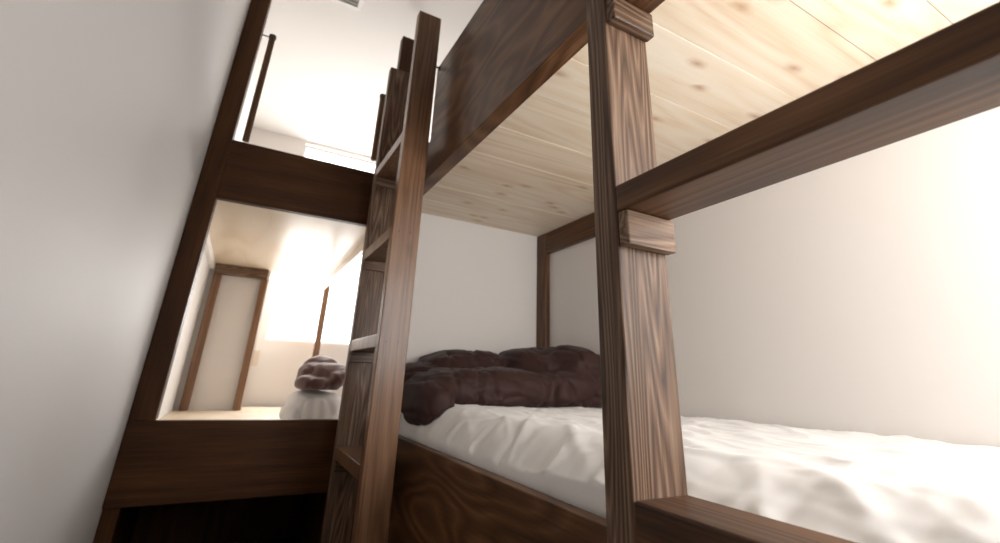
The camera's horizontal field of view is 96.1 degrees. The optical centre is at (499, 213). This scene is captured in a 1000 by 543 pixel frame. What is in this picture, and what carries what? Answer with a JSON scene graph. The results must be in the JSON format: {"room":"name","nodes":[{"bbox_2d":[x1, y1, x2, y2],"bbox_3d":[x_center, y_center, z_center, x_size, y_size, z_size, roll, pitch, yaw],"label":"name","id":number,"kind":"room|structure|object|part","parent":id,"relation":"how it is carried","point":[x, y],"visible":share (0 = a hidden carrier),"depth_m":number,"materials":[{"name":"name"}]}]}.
{"room":"dormitory","nodes":[
{"label":"dormitory","id":0,"kind":"room"},
{"bbox_2d":[0,0,256,542],"bbox_3d":[-1.165,-0.062,1.546,0.100,2.800,4.550,13,-23,-26],"label":"wall","id":1,"kind":"structure","parent":0,"point":[109,109],"depth_m":0.88,"materials":[{"name":"white paint"}]},
{"bbox_2d":[173,264,270,409],"bbox_3d":[-1.938,1.106,3.078,0.370,1.610,0.400,13,-23,-26],"label":"door frame","id":2,"kind":"structure","parent":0,"point":[218,375],"depth_m":2.98,"materials":[{"name":"brown wood"}]},
{"bbox_2d":[229,535,299,542],"bbox_3d":[-0.440,1.473,1.440,1.879,0.100,4.550,13,-23,-26],"label":"floor","id":3,"kind":"structure","parent":0,"point":[294,538],"depth_m":2.39,"materials":[{"name":"black"}]},
{"bbox_2d":[93,0,413,542],"bbox_3d":[-1.332,0.421,2.720,0.839,2.689,1.830,13,-23,-26],"label":"bunk bed","id":4,"kind":"object","parent":3,"relation":"on","point":[185,475],"visible":0.87,"depth_m":2.01,"materials":[{"name":"brown wood"}]},
{"bbox_3d":[-1.298,1.166,1.431,0.047,0.406,0.050,13,-23,-26],"label":"leg","id":5,"kind":"part","parent":4,"relation":"part of","materials":[{"name":"brown wood"}]},
{"bbox_3d":[-1.548,1.222,1.858,0.011,0.576,0.928,13,-23,-26],"label":"panel","id":6,"kind":"part","parent":4,"relation":"part of","materials":[{"name":"brown wood"}]},
{"bbox_3d":[-1.227,-0.218,1.939,0.078,2.022,0.070,13,-23,-26],"label":"post","id":7,"kind":"part","parent":4,"relation":"part of","materials":[{"name":"brown wood"}]},
{"bbox_3d":[-1.932,0.810,2.908,0.047,0.851,0.050,13,-23,-26],"label":"post","id":8,"kind":"part","parent":4,"relation":"part of","materials":[{"name":"brown wood"}]},
{"bbox_3d":[-1.605,0.156,2.459,0.025,0.045,1.368,13,-23,-26],"label":"wall rail","id":9,"kind":"part","parent":4,"relation":"part of","materials":[{"name":"brown wood"}]},
{"bbox_3d":[-1.448,1.431,2.416,0.762,0.576,0.016,13,-23,-26],"label":"panel","id":10,"kind":"part","parent":4,"relation":"part of","materials":[{"name":"brown wood"}]},
{"bbox_3d":[-1.683,0.867,3.037,0.042,0.851,0.045,13,-23,-26],"label":"post","id":11,"kind":"part","parent":4,"relation":"part of","materials":[{"name":"brown wood"}]},
{"bbox_2d":[279,389,340,418],"bbox_3d":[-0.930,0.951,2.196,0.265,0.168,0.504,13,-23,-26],"label":"mattress","id":12,"kind":"object","parent":4,"relation":"on","point":[300,404],"visible":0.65,"depth_m":2.03,"materials":[{"name":"white fabric"}]},
{"bbox_2d":[294,355,345,389],"bbox_3d":[-0.942,0.821,2.345,0.250,0.170,0.628,13,-23,-26],"label":"blanket","id":13,"kind":"object","parent":12,"relation":"on","point":[319,372],"visible":0.89,"depth_m":2.16,"materials":[{"name":"brown fabric"}]},
{"bbox_3d":[-1.082,1.515,2.536,0.016,0.528,1.752,13,-23,-26],"label":"panel","id":14,"kind":"part","parent":4,"relation":"part of","materials":[{"name":"brown wood"}]},
{"bbox_3d":[-1.435,1.293,3.399,0.044,1.516,0.050,13,-23,-26],"label":"post","id":15,"kind":"part","parent":4,"relation":"part of","materials":[{"name":"brown wood"}]},
{"bbox_3d":[-1.042,0.363,2.957,0.027,0.049,1.753,13,-23,-26],"label":"rail","id":16,"kind":"part","parent":4,"relation":"part of","materials":[{"name":"brown wood"}]},
{"bbox_3d":[-0.583,0.248,2.171,0.085,2.689,0.053,13,-23,-26],"label":"post","id":17,"kind":"part","parent":4,"relation":"part of","materials":[{"name":"brown wood"}]},
{"bbox_2d":[320,10,440,542],"bbox_3d":[-0.464,0.291,1.778,0.101,2.346,0.487,13,-23,-26],"label":"ladder","id":18,"kind":"object","parent":3,"relation":"on","point":[401,159],"visible":1,"depth_m":1.69,"materials":[{"name":"brown wood"}]},
{"bbox_3d":[-0.572,0.354,1.961,0.100,2.346,0.042,13,-23,-26],"label":"rail","id":19,"kind":"part","parent":18,"relation":"part of","materials":[{"name":"brown wood"}]},
{"bbox_2d":[387,0,999,542],"bbox_3d":[0.394,0.188,1.248,0.896,2.098,2.350,13,-23,-26],"label":"bunk bed","id":20,"kind":"object","parent":3,"relation":"on","point":[510,144],"visible":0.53,"depth_m":1.26,"materials":[{"name":"brown wood"}]},
{"bbox_3d":[0.227,0.598,2.374,0.027,1.012,0.088,13,-23,-26],"label":"post","id":21,"kind":"part","parent":20,"relation":"part of","materials":[{"name":"brown wood"}]},
{"bbox_3d":[0.813,-0.157,1.557,0.025,0.118,2.259,13,-23,-26],"label":"wall rail","id":22,"kind":"part","parent":20,"relation":"part of","materials":[{"name":"brown wood"}]},
{"bbox_2d":[399,404,999,542],"bbox_3d":[0.404,0.601,1.125,0.819,0.158,2.314,13,-23,-26],"label":"mattress","id":23,"kind":"object","parent":20,"relation":"on","point":[859,487],"visible":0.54,"depth_m":0.69,"materials":[{"name":"white fabric"}]},
{"bbox_2d":[401,345,601,425],"bbox_3d":[-0.014,0.697,1.881,0.841,0.312,0.606,13,-23,-26],"label":"duvet","id":24,"kind":"object","parent":23,"relation":"on","point":[561,375],"visible":0.91,"depth_m":1.69,"materials":[{"name":"brown fabric"}]},
{"bbox_2d":[586,0,999,542],"bbox_3d":[0.306,-0.142,0.524,0.094,2.349,0.496,13,-23,-26],"label":"bunk bed","id":25,"kind":"object","parent":3,"relation":"on","point":[951,74],"visible":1,"depth_m":0.54,"materials":[{"name":"brown wood"}]},
{"bbox_3d":[0.197,-0.078,0.710,0.094,2.349,0.048,13,-23,-26],"label":"rail","id":26,"kind":"part","parent":25,"relation":"part of","materials":[{"name":"brown wood"}]},
{"bbox_2d":[242,127,375,406],"bbox_3d":[-1.465,0.749,3.781,1.679,2.800,0.100,13,-23,-26],"label":"wall","id":27,"kind":"structure","parent":0,"point":[270,383],"depth_m":3.48,"materials":[{"name":"white paint"}]},
{"bbox_2d":[251,350,259,365],"bbox_3d":[-1.841,1.088,3.379,0.048,0.110,0.006,13,-23,-26],"label":"socket plate","id":28,"kind":"object","parent":27,"relation":"attached to","point":[255,357],"visible":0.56,"depth_m":3.38,"materials":[{"name":"beige plastic"}]},
{"bbox_2d":[265,146,375,344],"bbox_3d":[-1.302,0.300,4.055,1.160,1.708,0.024,13,-23,-26],"label":"window","id":29,"kind":"structure","parent":27,"relation":"in","point":[306,147],"depth_m":3.72,"materials":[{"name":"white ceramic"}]},
{"bbox_2d":[253,0,482,156],"bbox_3d":[-0.335,-1.247,2.441,1.879,0.100,4.550,13,-23,-26],"label":"ceiling","id":30,"kind":"structure","parent":0,"point":[330,63],"depth_m":2.99,"materials":[{"name":"white paint"}]},
{"bbox_2d":[332,0,364,11],"bbox_3d":[-0.843,-1.214,2.420,0.236,0.012,0.235,13,-23,-26],"label":"ceiling vent","id":31,"kind":"object","parent":30,"relation":"in","point":[352,4],"visible":1,"depth_m":2.51,"materials":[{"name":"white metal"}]},
{"bbox_2d":[343,0,358,5],"bbox_3d":[-0.843,-1.215,2.421,0.184,0.009,0.183,13,-23,-26],"label":"grille","id":32,"kind":"object","parent":31,"relation":"attached to","point":[345,2],"depth_m":2.51,"materials":[{"name":"white"}]},
{"bbox_2d":[406,212,536,362],"bbox_3d":[-0.179,0.815,2.147,0.855,1.640,0.050,13,-23,-26],"label":"wall partition","id":33,"kind":"structure","parent":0,"point":[475,285],"depth_m":2.29,"materials":[{"name":"white paint"}]},
{"bbox_2d":[550,107,999,446],"bbox_3d":[0.390,0.288,2.335,0.100,2.800,4.550,13,-23,-26],"label":"wall","id":34,"kind":"structure","parent":0,"point":[859,293],"depth_m":1.20,"materials":[{"name":"white paint"}]}
]}

